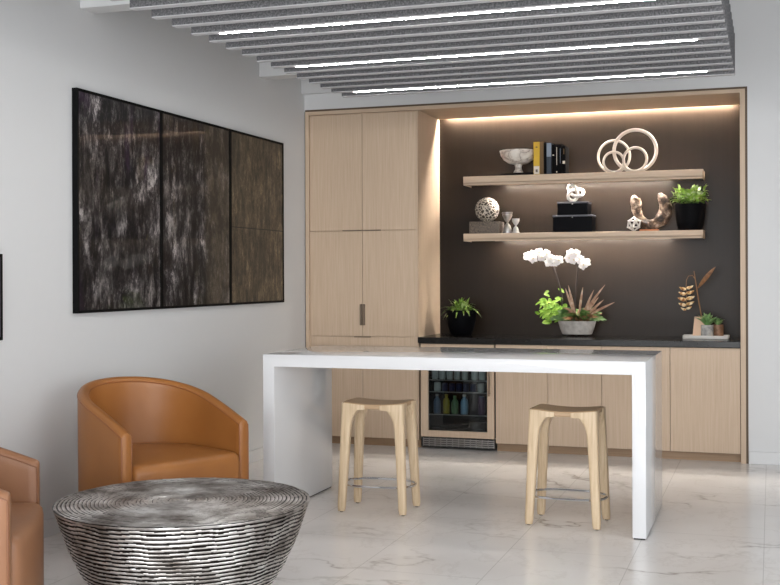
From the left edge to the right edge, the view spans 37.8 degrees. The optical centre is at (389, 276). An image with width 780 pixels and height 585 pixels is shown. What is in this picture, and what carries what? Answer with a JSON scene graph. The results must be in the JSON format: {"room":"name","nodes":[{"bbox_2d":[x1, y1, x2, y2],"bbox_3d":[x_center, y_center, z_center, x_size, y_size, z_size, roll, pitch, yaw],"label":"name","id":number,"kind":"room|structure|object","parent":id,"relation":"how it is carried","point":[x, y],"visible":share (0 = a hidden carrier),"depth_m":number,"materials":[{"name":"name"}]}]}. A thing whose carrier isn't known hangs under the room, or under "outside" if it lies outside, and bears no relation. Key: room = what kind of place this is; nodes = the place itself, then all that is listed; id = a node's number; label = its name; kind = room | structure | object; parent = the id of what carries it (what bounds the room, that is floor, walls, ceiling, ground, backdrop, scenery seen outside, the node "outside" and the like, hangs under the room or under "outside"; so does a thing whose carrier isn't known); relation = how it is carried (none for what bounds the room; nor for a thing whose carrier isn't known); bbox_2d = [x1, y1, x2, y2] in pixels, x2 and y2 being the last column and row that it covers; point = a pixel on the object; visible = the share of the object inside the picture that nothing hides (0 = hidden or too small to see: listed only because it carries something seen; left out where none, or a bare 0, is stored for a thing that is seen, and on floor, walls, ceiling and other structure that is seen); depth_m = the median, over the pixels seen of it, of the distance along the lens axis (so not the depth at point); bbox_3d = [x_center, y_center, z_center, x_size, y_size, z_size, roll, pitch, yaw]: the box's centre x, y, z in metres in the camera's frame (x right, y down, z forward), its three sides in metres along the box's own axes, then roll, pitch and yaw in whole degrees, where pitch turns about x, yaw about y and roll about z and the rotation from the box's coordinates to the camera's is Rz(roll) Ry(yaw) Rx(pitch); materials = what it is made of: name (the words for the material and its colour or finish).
{"room":"common room","nodes":[
{"label":"common room","id":0,"kind":"room"},
{"bbox_2d":[0,0,304,519],"bbox_3d":[-2.330,-0.381,4.630,0.120,3.500,11.700,0,0,19],"label":"wall","id":1,"kind":"structure","parent":0,"point":[49,48],"depth_m":6.33,"materials":[{"name":"paint"}]},
{"bbox_2d":[0,254,2,339],"bbox_3d":[-2.019,0.101,5.330,0.020,0.426,0.622,0,0,19],"label":"picture frame","id":2,"kind":"object","parent":1,"relation":"attached to","point":[1,255],"visible":1,"depth_m":5.61,"materials":[{"name":"black wood"}]},
{"bbox_2d":[80,0,131,13],"bbox_3d":[-0.119,-1.560,5.828,3.320,0.140,0.140,0,0,19],"label":"trim","id":3,"kind":"structure","parent":1,"relation":"attached to","point":[93,6],"depth_m":6.27,"materials":[{"name":"paint"}]},
{"bbox_2d":[72,87,161,313],"bbox_3d":[-1.576,-0.416,6.636,0.034,1.233,0.905,0,0,19],"label":"framed painting","id":4,"kind":"object","parent":1,"relation":"attached to","point":[117,143],"visible":1,"depth_m":6.56},
{"bbox_2d":[44,447,262,537],"bbox_3d":[-2.403,1.324,4.188,0.012,0.090,10.810,0,0,19],"label":"baseboard","id":5,"kind":"structure","parent":1,"relation":"attached to","point":[51,527],"depth_m":6.04,"materials":[{"name":"paint"}]},
{"bbox_2d":[161,110,230,308],"bbox_3d":[-1.280,-0.417,7.517,0.034,1.233,0.949,0,0,19],"label":"framed painting","id":6,"kind":"object","parent":1,"relation":"attached to","point":[196,154],"visible":0.98,"depth_m":7.48},
{"bbox_2d":[230,129,283,304],"bbox_3d":[-0.984,-0.418,8.401,0.034,1.233,0.913,0,0,19],"label":"framed painting","id":7,"kind":"object","parent":1,"relation":"attached to","point":[257,163],"visible":0.99,"depth_m":8.37},
{"bbox_2d":[259,62,296,79],"bbox_3d":[0.618,-1.566,8.028,3.320,0.140,0.140,0,0,19],"label":"trim","id":8,"kind":"structure","parent":1,"relation":"attached to","point":[266,72],"depth_m":8.47,"materials":[{"name":"paint"}]},
{"bbox_2d":[44,436,779,584],"bbox_3d":[0.951,1.406,3.480,7.020,0.100,11.800,0,0,19],"label":"floor","id":9,"kind":"structure","parent":0,"point":[717,522],"depth_m":6.05,"materials":[{"name":"stone"}]},
{"bbox_2d":[0,447,43,584],"bbox_3d":[-1.691,0.953,4.218,0.754,0.826,0.753,0,0,-9],"label":"tub chair","id":10,"kind":"object","parent":9,"relation":"on","point":[21,512],"visible":1,"depth_m":4.22,"materials":[{"name":"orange leather"}]},
{"bbox_2d":[77,376,248,491],"bbox_3d":[-1.231,0.952,5.880,0.753,0.826,0.754,0,0,-44],"label":"tub chair","id":11,"kind":"object","parent":9,"relation":"on","point":[131,428],"visible":0.71,"depth_m":5.91,"materials":[{"name":"leather"}]},
{"bbox_2d":[52,477,309,584],"bbox_3d":[-0.864,1.148,4.766,1.057,0.431,1.057,0,0,35],"label":"coffee table","id":12,"kind":"object","parent":9,"relation":"on","point":[178,531],"visible":1,"depth_m":4.43,"materials":[{"name":"silver metal"}]},
{"bbox_2d":[310,110,439,446],"bbox_3d":[-0.119,0.021,9.448,0.926,2.680,0.639,0,0,19],"label":"tall cabinet","id":13,"kind":"object","parent":9,"relation":"on","point":[375,177],"visible":0.8,"depth_m":9.16,"materials":[{"name":"brown wood"}]},
{"bbox_2d":[338,397,420,515],"bbox_3d":[-0.062,1.041,6.660,0.438,0.638,0.308,0,0,19],"label":"counter stool","id":14,"kind":"object","parent":9,"relation":"on","point":[356,409],"visible":1,"depth_m":6.58,"materials":[{"name":"brown wood"}]},
{"bbox_2d":[421,343,495,448],"bbox_3d":[0.613,0.933,9.168,0.606,0.814,0.607,0,0,19],"label":"fridge","id":15,"kind":"object","parent":9,"relation":"on","point":[459,426],"visible":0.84,"depth_m":9.00,"materials":[{"name":"brown wood"}]},
{"bbox_2d":[432,370,437,378],"bbox_3d":[0.361,0.780,9.109,0.052,0.071,0.052,0,0,19],"label":"drink can","id":16,"kind":"object","parent":15,"relation":"on","point":[434,372],"visible":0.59,"depth_m":9.09,"materials":[{"name":"metal"}]},
{"bbox_2d":[434,394,440,412],"bbox_3d":[0.377,1.013,9.104,0.056,0.151,0.056,0,0,19],"label":"bottle","id":17,"kind":"object","parent":15,"relation":"on","point":[437,403],"visible":1,"depth_m":9.08,"materials":[{"name":"blue glass"}]},
{"bbox_2d":[434,382,440,390],"bbox_3d":[0.379,0.876,9.103,0.054,0.067,0.054,0,0,19],"label":"drink can","id":18,"kind":"object","parent":15,"relation":"on","point":[437,385],"visible":1,"depth_m":9.08,"materials":[{"name":"grey metal"}]},
{"bbox_2d":[439,371,445,378],"bbox_3d":[0.419,0.780,9.089,0.052,0.071,0.052,0,0,19],"label":"drink can","id":19,"kind":"object","parent":15,"relation":"on","point":[442,374],"visible":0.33,"depth_m":9.07,"materials":[{"name":"metal"}]},
{"bbox_2d":[442,383,447,390],"bbox_3d":[0.438,0.879,9.083,0.048,0.061,0.048,0,0,19],"label":"drink can","id":20,"kind":"object","parent":15,"relation":"on","point":[444,385],"visible":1,"depth_m":9.06,"materials":[{"name":"metal"}]},
{"bbox_2d":[443,394,449,412],"bbox_3d":[0.450,1.013,9.079,0.054,0.151,0.054,0,0,19],"label":"bottle","id":21,"kind":"object","parent":15,"relation":"on","point":[446,402],"visible":1,"depth_m":9.06,"materials":[{"name":"yellow glass"}]},
{"bbox_2d":[447,371,452,378],"bbox_3d":[0.477,0.780,9.070,0.052,0.071,0.052,0,0,19],"label":"drink can","id":22,"kind":"object","parent":15,"relation":"on","point":[449,373],"visible":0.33,"depth_m":9.05,"materials":[{"name":"metal"}]},
{"bbox_2d":[449,383,454,390],"bbox_3d":[0.493,0.879,9.065,0.048,0.061,0.048,0,0,19],"label":"drink can","id":23,"kind":"object","parent":15,"relation":"on","point":[451,385],"visible":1,"depth_m":9.04,"materials":[{"name":"metal"}]},
{"bbox_2d":[451,396,457,413],"bbox_3d":[0.516,1.018,9.057,0.054,0.141,0.054,0,0,19],"label":"bottle","id":24,"kind":"object","parent":15,"relation":"on","point":[454,404],"visible":1,"depth_m":9.04,"materials":[{"name":"green glass"}]},
{"bbox_2d":[454,371,459,378],"bbox_3d":[0.535,0.779,9.050,0.052,0.071,0.052,0,0,19],"label":"drink can","id":25,"kind":"object","parent":15,"relation":"on","point":[456,373],"visible":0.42,"depth_m":9.03,"materials":[{"name":"metal"}]},
{"bbox_2d":[429,408,486,416],"bbox_3d":[0.606,1.090,9.145,0.544,0.008,0.410,0,0,19],"label":"shelf","id":26,"kind":"object","parent":15,"relation":"attached to","point":[471,412],"depth_m":9.05,"materials":[{"name":"clear glass"}]},
{"bbox_2d":[429,387,486,393],"bbox_3d":[0.605,0.911,9.145,0.544,0.008,0.410,0,0,19],"label":"shelf","id":27,"kind":"object","parent":15,"relation":"attached to","point":[431,389],"depth_m":9.01,"materials":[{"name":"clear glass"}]},
{"bbox_2d":[429,375,486,381],"bbox_3d":[0.604,0.817,9.145,0.544,0.008,0.410,0,0,19],"label":"shelf","id":28,"kind":"object","parent":15,"relation":"attached to","point":[430,376],"depth_m":9.02,"materials":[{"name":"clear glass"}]},
{"bbox_2d":[456,383,461,390],"bbox_3d":[0.548,0.878,9.046,0.048,0.061,0.048,0,0,19],"label":"drink can","id":29,"kind":"object","parent":15,"relation":"on","point":[458,385],"visible":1,"depth_m":9.03,"materials":[{"name":"metal"}]},
{"bbox_2d":[461,394,467,413],"bbox_3d":[0.590,1.011,9.032,0.060,0.153,0.060,0,0,19],"label":"bottle","id":30,"kind":"object","parent":15,"relation":"on","point":[464,402],"visible":1,"depth_m":9.01,"materials":[{"name":"blue glass"}]},
{"bbox_2d":[462,371,467,379],"bbox_3d":[0.594,0.779,9.030,0.052,0.071,0.052,0,0,19],"label":"drink can","id":31,"kind":"object","parent":15,"relation":"on","point":[464,373],"visible":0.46,"depth_m":9.01,"materials":[{"name":"metal"}]},
{"bbox_2d":[463,383,468,390],"bbox_3d":[0.603,0.878,9.028,0.048,0.061,0.048,0,0,19],"label":"drink can","id":32,"kind":"object","parent":15,"relation":"on","point":[465,385],"visible":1,"depth_m":9.01,"materials":[{"name":"metal"}]},
{"bbox_2d":[470,384,475,391],"bbox_3d":[0.658,0.878,9.009,0.048,0.061,0.048,0,0,19],"label":"drink can","id":33,"kind":"object","parent":15,"relation":"on","point":[472,386],"visible":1,"depth_m":8.99,"materials":[{"name":"metal"}]},
{"bbox_2d":[471,371,477,379],"bbox_3d":[0.670,0.779,9.005,0.052,0.071,0.052,0,0,19],"label":"drink can","id":34,"kind":"object","parent":15,"relation":"on","point":[474,374],"visible":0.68,"depth_m":8.98,"materials":[{"name":"metal"}]},
{"bbox_2d":[477,383,483,391],"bbox_3d":[0.718,0.875,8.989,0.054,0.067,0.054,0,0,19],"label":"drink can","id":35,"kind":"object","parent":15,"relation":"on","point":[480,386],"visible":1,"depth_m":8.97,"materials":[{"name":"silver metal"}]},
{"bbox_2d":[478,396,484,414],"bbox_3d":[0.723,1.017,8.988,0.054,0.141,0.054,0,0,19],"label":"bottle","id":36,"kind":"object","parent":15,"relation":"on","point":[481,399],"visible":1,"depth_m":8.96,"materials":[{"name":"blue glass"}]},
{"bbox_2d":[479,372,484,379],"bbox_3d":[0.727,0.779,8.986,0.052,0.071,0.052,0,0,19],"label":"drink can","id":37,"kind":"object","parent":15,"relation":"on","point":[481,374],"visible":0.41,"depth_m":8.96,"materials":[{"name":"metal"}]},
{"bbox_2d":[263,345,661,539],"bbox_3d":[0.437,0.899,6.611,2.154,0.918,0.902,0,0,19],"label":"table","id":38,"kind":"object","parent":9,"relation":"on","point":[297,383],"visible":0.88,"depth_m":6.49,"materials":[{"name":"white stone"}]},
{"bbox_2d":[305,86,748,463],"bbox_3d":[1.040,-0.002,9.058,3.432,2.716,0.642,0,0,19],"label":"surround","id":39,"kind":"object","parent":9,"relation":"on","point":[729,96],"visible":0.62,"depth_m":8.76,"materials":[{"name":"brown wood"}]},
{"bbox_2d":[496,344,601,454],"bbox_3d":[1.304,0.938,8.979,0.816,0.834,0.623,0,0,19],"label":"base cabinet","id":40,"kind":"object","parent":9,"relation":"on","point":[516,392],"visible":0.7,"depth_m":8.70,"materials":[{"name":"brown wood"}]},
{"bbox_2d":[525,404,609,529],"bbox_3d":[0.982,1.037,6.283,0.438,0.638,0.308,0,0,22],"label":"counter stool","id":41,"kind":"object","parent":9,"relation":"on","point":[593,419],"visible":1,"depth_m":6.22,"materials":[{"name":"brown wood"}]},
{"bbox_2d":[602,346,740,461],"bbox_3d":[2.165,0.935,8.690,0.996,0.834,0.623,0,0,19],"label":"base cabinet","id":42,"kind":"object","parent":9,"relation":"on","point":[701,386],"visible":0.8,"depth_m":8.35,"materials":[{"name":"brown wood"}]},
{"bbox_2d":[418,333,740,347],"bbox_3d":[1.477,0.496,8.908,2.438,0.046,0.649,0,0,19],"label":"countertop","id":43,"kind":"structure","parent":42,"relation":"on","point":[514,339],"depth_m":8.69,"materials":[{"name":"black stone"}]},
{"bbox_2d":[443,298,480,335],"bbox_3d":[0.588,0.322,9.258,0.305,0.308,0.347,0,0,-42],"label":"potted plant","id":44,"kind":"object","parent":43,"relation":"on","point":[461,319],"visible":1,"depth_m":9.17,"materials":[{"name":"green plant"}]},
{"bbox_2d":[524,248,613,335],"bbox_3d":[1.420,0.115,9.039,0.732,0.689,0.356,0,0,19],"label":"orchid arrangement","id":45,"kind":"object","parent":43,"relation":"on","point":[571,320],"visible":1,"depth_m":9.02,"materials":[{"name":"plant"}]},
{"bbox_2d":[558,321,595,334],"bbox_3d":[1.488,0.405,9.047,0.300,0.108,0.186,0,0,19],"label":"bowl","id":46,"kind":"object","parent":43,"relation":"on","point":[566,327],"depth_m":8.97,"materials":[{"name":"concrete"}]},
{"bbox_2d":[682,334,728,338],"bbox_3d":[2.396,0.456,8.626,0.336,0.026,0.156,0,0,19],"label":"tray","id":47,"kind":"object","parent":43,"relation":"on","point":[685,336],"visible":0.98,"depth_m":8.56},
{"bbox_2d":[693,317,703,335],"bbox_3d":[2.358,0.378,8.665,0.100,0.146,0.080,0,0,19],"label":"bud vase","id":48,"kind":"object","parent":47,"relation":"on","point":[697,323],"visible":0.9,"depth_m":8.64,"materials":[{"name":"ceramic"}]},
{"bbox_2d":[678,267,714,316],"bbox_3d":[2.336,0.158,8.662,0.286,0.466,0.037,0,0,26],"label":"dried heliconia","id":49,"kind":"object","parent":48,"relation":"in","point":[709,273],"visible":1,"depth_m":8.68,"materials":[{"name":"brown plant"}]},
{"bbox_2d":[694,312,716,335],"bbox_3d":[2.408,0.360,8.618,0.194,0.182,0.215,0,0,19],"label":"potted plant","id":50,"kind":"object","parent":47,"relation":"on","point":[707,329],"visible":0.98,"depth_m":8.57,"materials":[{"name":"green plant"}]},
{"bbox_2d":[712,318,722,335],"bbox_3d":[2.490,0.382,8.627,0.080,0.138,0.087,0,0,-44],"label":"potted plant","id":51,"kind":"object","parent":47,"relation":"on","point":[718,327],"visible":0.97,"depth_m":8.60,"materials":[{"name":"green plant"}]},
{"bbox_2d":[304,0,779,452],"bbox_3d":[2.555,-0.400,8.287,6.820,3.500,0.120,0,0,19],"label":"wall","id":52,"kind":"structure","parent":0,"point":[756,23],"depth_m":8.20,"materials":[{"name":"paint"}]},
{"bbox_2d":[301,79,331,94],"bbox_3d":[0.862,-1.563,8.753,3.320,0.140,0.070,0,0,19],"label":"trim","id":53,"kind":"structure","parent":52,"relation":"attached to","point":[307,88],"depth_m":9.23,"materials":[{"name":"paint"}]},
{"bbox_2d":[749,451,779,464],"bbox_3d":[4.182,1.299,7.674,3.359,0.090,0.012,0,0,19],"label":"baseboard","id":54,"kind":"structure","parent":52,"relation":"attached to","point":[764,458],"depth_m":8.17,"materials":[{"name":"paint"}]},
{"bbox_2d":[439,105,740,336],"bbox_3d":[1.586,-0.436,9.234,2.460,1.860,0.040,0,0,19],"label":"wall panel","id":55,"kind":"object","parent":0,"point":[643,278],"visible":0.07,"depth_m":9.17,"materials":[{"name":"brown paint"}]},
{"bbox_2d":[463,169,704,187],"bbox_3d":[1.532,-0.783,9.098,1.889,0.071,0.249,0,0,19],"label":"floating shelf","id":56,"kind":"object","parent":55,"relation":"attached to","point":[689,174],"visible":1,"depth_m":8.97,"materials":[{"name":"brown wood"}]},
{"bbox_2d":[501,172,533,175],"bbox_3d":[1.043,-0.829,9.247,0.255,0.022,0.160,0,0,19],"label":"flat book","id":57,"kind":"object","parent":56,"relation":"on","point":[520,173],"visible":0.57,"depth_m":9.16,"materials":[{"name":"black paper"}]},
{"bbox_2d":[499,149,533,172],"bbox_3d":[1.043,-0.931,9.247,0.308,0.184,0.308,0,0,19],"label":"footed bowl","id":58,"kind":"object","parent":57,"relation":"on","point":[517,157],"visible":0.98,"depth_m":9.15,"materials":[{"name":"white stone"}]},
{"bbox_2d":[533,142,539,173],"bbox_3d":[1.202,-0.949,9.197,0.050,0.262,0.173,0,0,19],"label":"book","id":59,"kind":"object","parent":56,"relation":"on","point":[536,145],"visible":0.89,"depth_m":9.12,"materials":[{"name":"yellow paper"}]},
{"bbox_2d":[540,142,543,173],"bbox_3d":[1.242,-0.949,9.185,0.030,0.262,0.172,0,0,19],"label":"book","id":60,"kind":"object","parent":56,"relation":"on","point":[541,143],"visible":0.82,"depth_m":9.10,"materials":[{"name":"brown paper"}]},
{"bbox_2d":[544,142,546,173],"bbox_3d":[1.266,-0.946,9.171,0.020,0.256,0.162,0,0,19],"label":"book","id":61,"kind":"object","parent":56,"relation":"on","point":[545,143],"visible":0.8,"depth_m":9.10,"materials":[{"name":"black paper"}]},
{"bbox_2d":[547,143,552,173],"bbox_3d":[1.296,-0.943,9.166,0.038,0.250,0.173,0,0,19],"label":"book","id":62,"kind":"object","parent":56,"relation":"on","point":[549,145],"visible":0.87,"depth_m":9.08,"materials":[{"name":"paper"}]},
{"bbox_2d":[552,144,554,173],"bbox_3d":[1.328,-0.937,9.150,0.024,0.236,0.163,0,0,19],"label":"book","id":63,"kind":"object","parent":56,"relation":"on","point":[553,145],"visible":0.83,"depth_m":9.07,"materials":[{"name":"black paper"}]},
{"bbox_2d":[555,144,558,173],"bbox_3d":[1.354,-0.937,9.141,0.027,0.236,0.163,0,0,19],"label":"book","id":64,"kind":"object","parent":56,"relation":"on","point":[556,145],"visible":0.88,"depth_m":9.06,"materials":[{"name":"black paper"}]},
{"bbox_2d":[559,144,563,173],"bbox_3d":[1.381,-0.938,9.132,0.025,0.238,0.163,0,0,19],"label":"book","id":65,"kind":"object","parent":56,"relation":"on","point":[560,145],"visible":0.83,"depth_m":9.05,"materials":[{"name":"black paper"}]},
{"bbox_2d":[562,146,568,173],"bbox_3d":[1.408,-0.930,9.123,0.028,0.222,0.163,0,0,19],"label":"book","id":66,"kind":"object","parent":56,"relation":"on","point":[565,150],"visible":0.92,"depth_m":9.05,"materials":[{"name":"black paper"}]},
{"bbox_2d":[597,128,657,171],"bbox_3d":[1.864,-0.992,8.958,0.478,0.353,0.095,0,0,19],"label":"ring sculpture","id":67,"kind":"object","parent":56,"relation":"on","point":[624,166],"visible":0.98,"depth_m":8.95,"materials":[{"name":"beige ceramic"}]},
{"bbox_2d":[463,230,704,241],"bbox_3d":[1.534,-0.323,9.098,1.889,0.062,0.249,0,0,19],"label":"floating shelf","id":68,"kind":"object","parent":55,"relation":"attached to","point":[668,234],"visible":1,"depth_m":8.97,"materials":[{"name":"brown wood"}]},
{"bbox_2d":[469,221,503,233],"bbox_3d":[0.794,-0.401,9.331,0.253,0.098,0.180,0,0,19],"label":"decorative box","id":69,"kind":"object","parent":68,"relation":"on","point":[483,226],"visible":0.8,"depth_m":9.25,"materials":[{"name":"grey stone"}]},
{"bbox_2d":[475,197,498,220],"bbox_3d":[0.797,-0.549,9.330,0.200,0.200,0.200,0,0,19],"label":"ball","id":70,"kind":"object","parent":69,"relation":"on","point":[486,209],"visible":0.92,"depth_m":9.26,"materials":[{"name":"white ceramic"}]},
{"bbox_2d":[502,212,512,232],"bbox_3d":[0.954,-0.438,9.246,0.088,0.172,0.088,0,0,19],"label":"candle holder","id":71,"kind":"object","parent":68,"relation":"on","point":[507,216],"visible":0.98,"depth_m":9.22,"materials":[{"name":"metal"}]},
{"bbox_2d":[512,218,519,232],"bbox_3d":[1.015,-0.410,9.183,0.063,0.116,0.063,0,0,19],"label":"hourglass","id":72,"kind":"object","parent":68,"relation":"on","point":[515,221],"visible":1,"depth_m":9.16,"materials":[{"name":"white paint"}]},
{"bbox_2d":[552,214,595,231],"bbox_3d":[1.476,-0.423,9.113,0.318,0.137,0.207,0,0,19],"label":"storage box","id":73,"kind":"object","parent":68,"relation":"on","point":[561,223],"visible":0.94,"depth_m":9.03,"materials":[{"name":"black leather"}]},
{"bbox_2d":[557,201,591,214],"bbox_3d":[1.476,-0.544,9.112,0.247,0.105,0.207,0,0,19],"label":"storage box","id":74,"kind":"object","parent":73,"relation":"on","point":[578,207],"visible":0.97,"depth_m":9.03,"materials":[{"name":"black leather"}]},
{"bbox_2d":[567,183,584,201],"bbox_3d":[1.484,-0.671,9.089,0.148,0.148,0.077,0,0,18],"label":"knot sculpture","id":75,"kind":"object","parent":74,"relation":"on","point":[575,188],"visible":1,"depth_m":9.08,"materials":[{"name":"white ceramic"}]},
{"bbox_2d":[627,216,640,230],"bbox_3d":[1.906,-0.412,8.890,0.112,0.123,0.107,0,0,19],"label":"wire sphere","id":76,"kind":"object","parent":68,"relation":"on","point":[634,221],"visible":1,"depth_m":8.87,"materials":[{"name":"white ceramic"}]},
{"bbox_2d":[630,193,672,230],"bbox_3d":[2.046,-0.506,8.909,0.327,0.300,0.119,0,0,19],"label":"driftwood sculpture","id":77,"kind":"object","parent":68,"relation":"on","point":[664,214],"visible":0.98,"depth_m":8.87,"materials":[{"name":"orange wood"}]},
{"bbox_2d":[670,184,709,229],"bbox_3d":[2.334,-0.539,8.836,0.316,0.363,0.314,0,0,19],"label":"potted plant","id":78,"kind":"object","parent":68,"relation":"on","point":[689,216],"visible":0.98,"depth_m":8.74,"materials":[{"name":"green plant"}]},
{"bbox_3d":[0.937,-2.194,3.480,7.020,0.100,11.800,0,0,19],"label":"ceiling","id":79,"kind":"structure","parent":0,"visible":0},
{"bbox_2d":[130,0,252,10],"bbox_3d":[0.032,-1.656,4.590,2.450,0.968,0.048,0,0,19],"label":"ceiling baffle","id":80,"kind":"structure","parent":79,"relation":"hanging from","point":[136,5],"depth_m":4.91,"materials":[{"name":"grey fabric"}]},
{"bbox_2d":[151,0,383,19],"bbox_3d":[0.090,-1.657,4.764,2.450,0.968,0.048,0,0,19],"label":"ceiling baffle","id":81,"kind":"structure","parent":79,"relation":"hanging from","point":[255,5],"depth_m":5.00,"materials":[{"name":"grey fabric"}]},
{"bbox_2d":[172,0,513,27],"bbox_3d":[0.149,-1.657,4.939,2.450,0.968,0.048,0,0,19],"label":"ceiling baffle","id":82,"kind":"structure","parent":79,"relation":"hanging from","point":[386,5],"depth_m":5.08,"materials":[{"name":"grey fabric"}]},
{"bbox_2d":[191,0,616,35],"bbox_3d":[0.207,-1.657,5.114,2.450,0.968,0.048,0,0,19],"label":"ceiling baffle","id":83,"kind":"structure","parent":79,"relation":"hanging from","point":[212,29],"depth_m":5.17,"materials":[{"name":"grey fabric"}]},
{"bbox_2d":[218,0,644,33],"bbox_3d":[0.207,-1.171,5.115,2.165,0.006,0.030,0,0,19],"label":"recessed light","id":84,"kind":"object","parent":83,"relation":"in","point":[617,1],"visible":1,"depth_m":5.11,"materials":[{"name":"white"}]},
{"bbox_2d":[209,0,721,42],"bbox_3d":[0.266,-1.657,5.289,2.450,0.968,0.048,0,0,19],"label":"ceiling baffle","id":85,"kind":"structure","parent":79,"relation":"hanging from","point":[647,4],"depth_m":5.24,"materials":[{"name":"grey fabric"}]},
{"bbox_2d":[226,0,723,49],"bbox_3d":[0.325,-1.657,5.463,2.450,0.968,0.048,0,0,19],"label":"ceiling baffle","id":86,"kind":"structure","parent":79,"relation":"hanging from","point":[710,9],"depth_m":5.40,"materials":[{"name":"grey fabric"}]},
{"bbox_2d":[242,0,724,56],"bbox_3d":[0.383,-1.658,5.638,2.450,0.968,0.048,0,0,19],"label":"ceiling baffle","id":87,"kind":"structure","parent":79,"relation":"hanging from","point":[715,18],"depth_m":5.58,"materials":[{"name":"grey fabric"}]},
{"bbox_2d":[257,0,726,62],"bbox_3d":[0.442,-1.658,5.813,2.450,0.968,0.048,0,0,19],"label":"ceiling baffle","id":88,"kind":"structure","parent":79,"relation":"hanging from","point":[710,27],"depth_m":5.75,"materials":[{"name":"grey fabric"}]},
{"bbox_2d":[271,0,727,68],"bbox_3d":[0.500,-1.658,5.988,2.450,0.968,0.048,0,0,19],"label":"ceiling baffle","id":89,"kind":"structure","parent":79,"relation":"hanging from","point":[714,34],"depth_m":5.92,"materials":[{"name":"grey fabric"}]},
{"bbox_2d":[296,39,696,66],"bbox_3d":[0.500,-1.173,5.989,2.165,0.006,0.030,0,0,19],"label":"recessed light","id":90,"kind":"object","parent":89,"relation":"in","point":[684,39],"visible":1,"depth_m":5.95,"materials":[{"name":"white"}]},
{"bbox_2d":[284,0,729,73],"bbox_3d":[0.559,-1.658,6.162,2.450,0.968,0.048,0,0,19],"label":"ceiling baffle","id":91,"kind":"structure","parent":79,"relation":"hanging from","point":[724,41],"depth_m":6.10,"materials":[{"name":"grey fabric"}]},
{"bbox_2d":[297,4,730,78],"bbox_3d":[0.618,-1.659,6.337,2.450,0.968,0.048,0,0,19],"label":"ceiling baffle","id":92,"kind":"structure","parent":79,"relation":"hanging from","point":[727,48],"depth_m":6.27,"materials":[{"name":"grey fabric"}]},
{"bbox_2d":[309,12,731,83],"bbox_3d":[0.676,-1.659,6.512,2.450,0.968,0.048,0,0,19],"label":"ceiling baffle","id":93,"kind":"structure","parent":79,"relation":"hanging from","point":[724,55],"depth_m":6.46,"materials":[{"name":"grey fabric"}]},
{"bbox_2d":[320,19,732,88],"bbox_3d":[0.735,-1.659,6.687,2.450,0.968,0.048,0,0,19],"label":"ceiling baffle","id":94,"kind":"structure","parent":79,"relation":"hanging from","point":[729,61],"depth_m":6.63,"materials":[{"name":"grey fabric"}]},
{"bbox_2d":[331,26,733,92],"bbox_3d":[0.793,-1.659,6.861,2.450,0.968,0.048,0,0,19],"label":"ceiling baffle","id":95,"kind":"structure","parent":79,"relation":"hanging from","point":[731,66],"depth_m":6.79,"materials":[{"name":"grey fabric"}]},
{"bbox_2d":[352,70,707,91],"bbox_3d":[0.793,-1.174,6.862,2.165,0.006,0.030,0,0,19],"label":"recessed light","id":96,"kind":"object","parent":95,"relation":"in","point":[706,70],"visible":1,"depth_m":6.83,"materials":[{"name":"white"}]},
{"bbox_2d":[342,33,734,97],"bbox_3d":[0.852,-1.659,7.036,2.450,0.968,0.048,0,0,19],"label":"ceiling baffle","id":97,"kind":"structure","parent":79,"relation":"hanging from","point":[726,72],"depth_m":6.98,"materials":[{"name":"grey fabric"}]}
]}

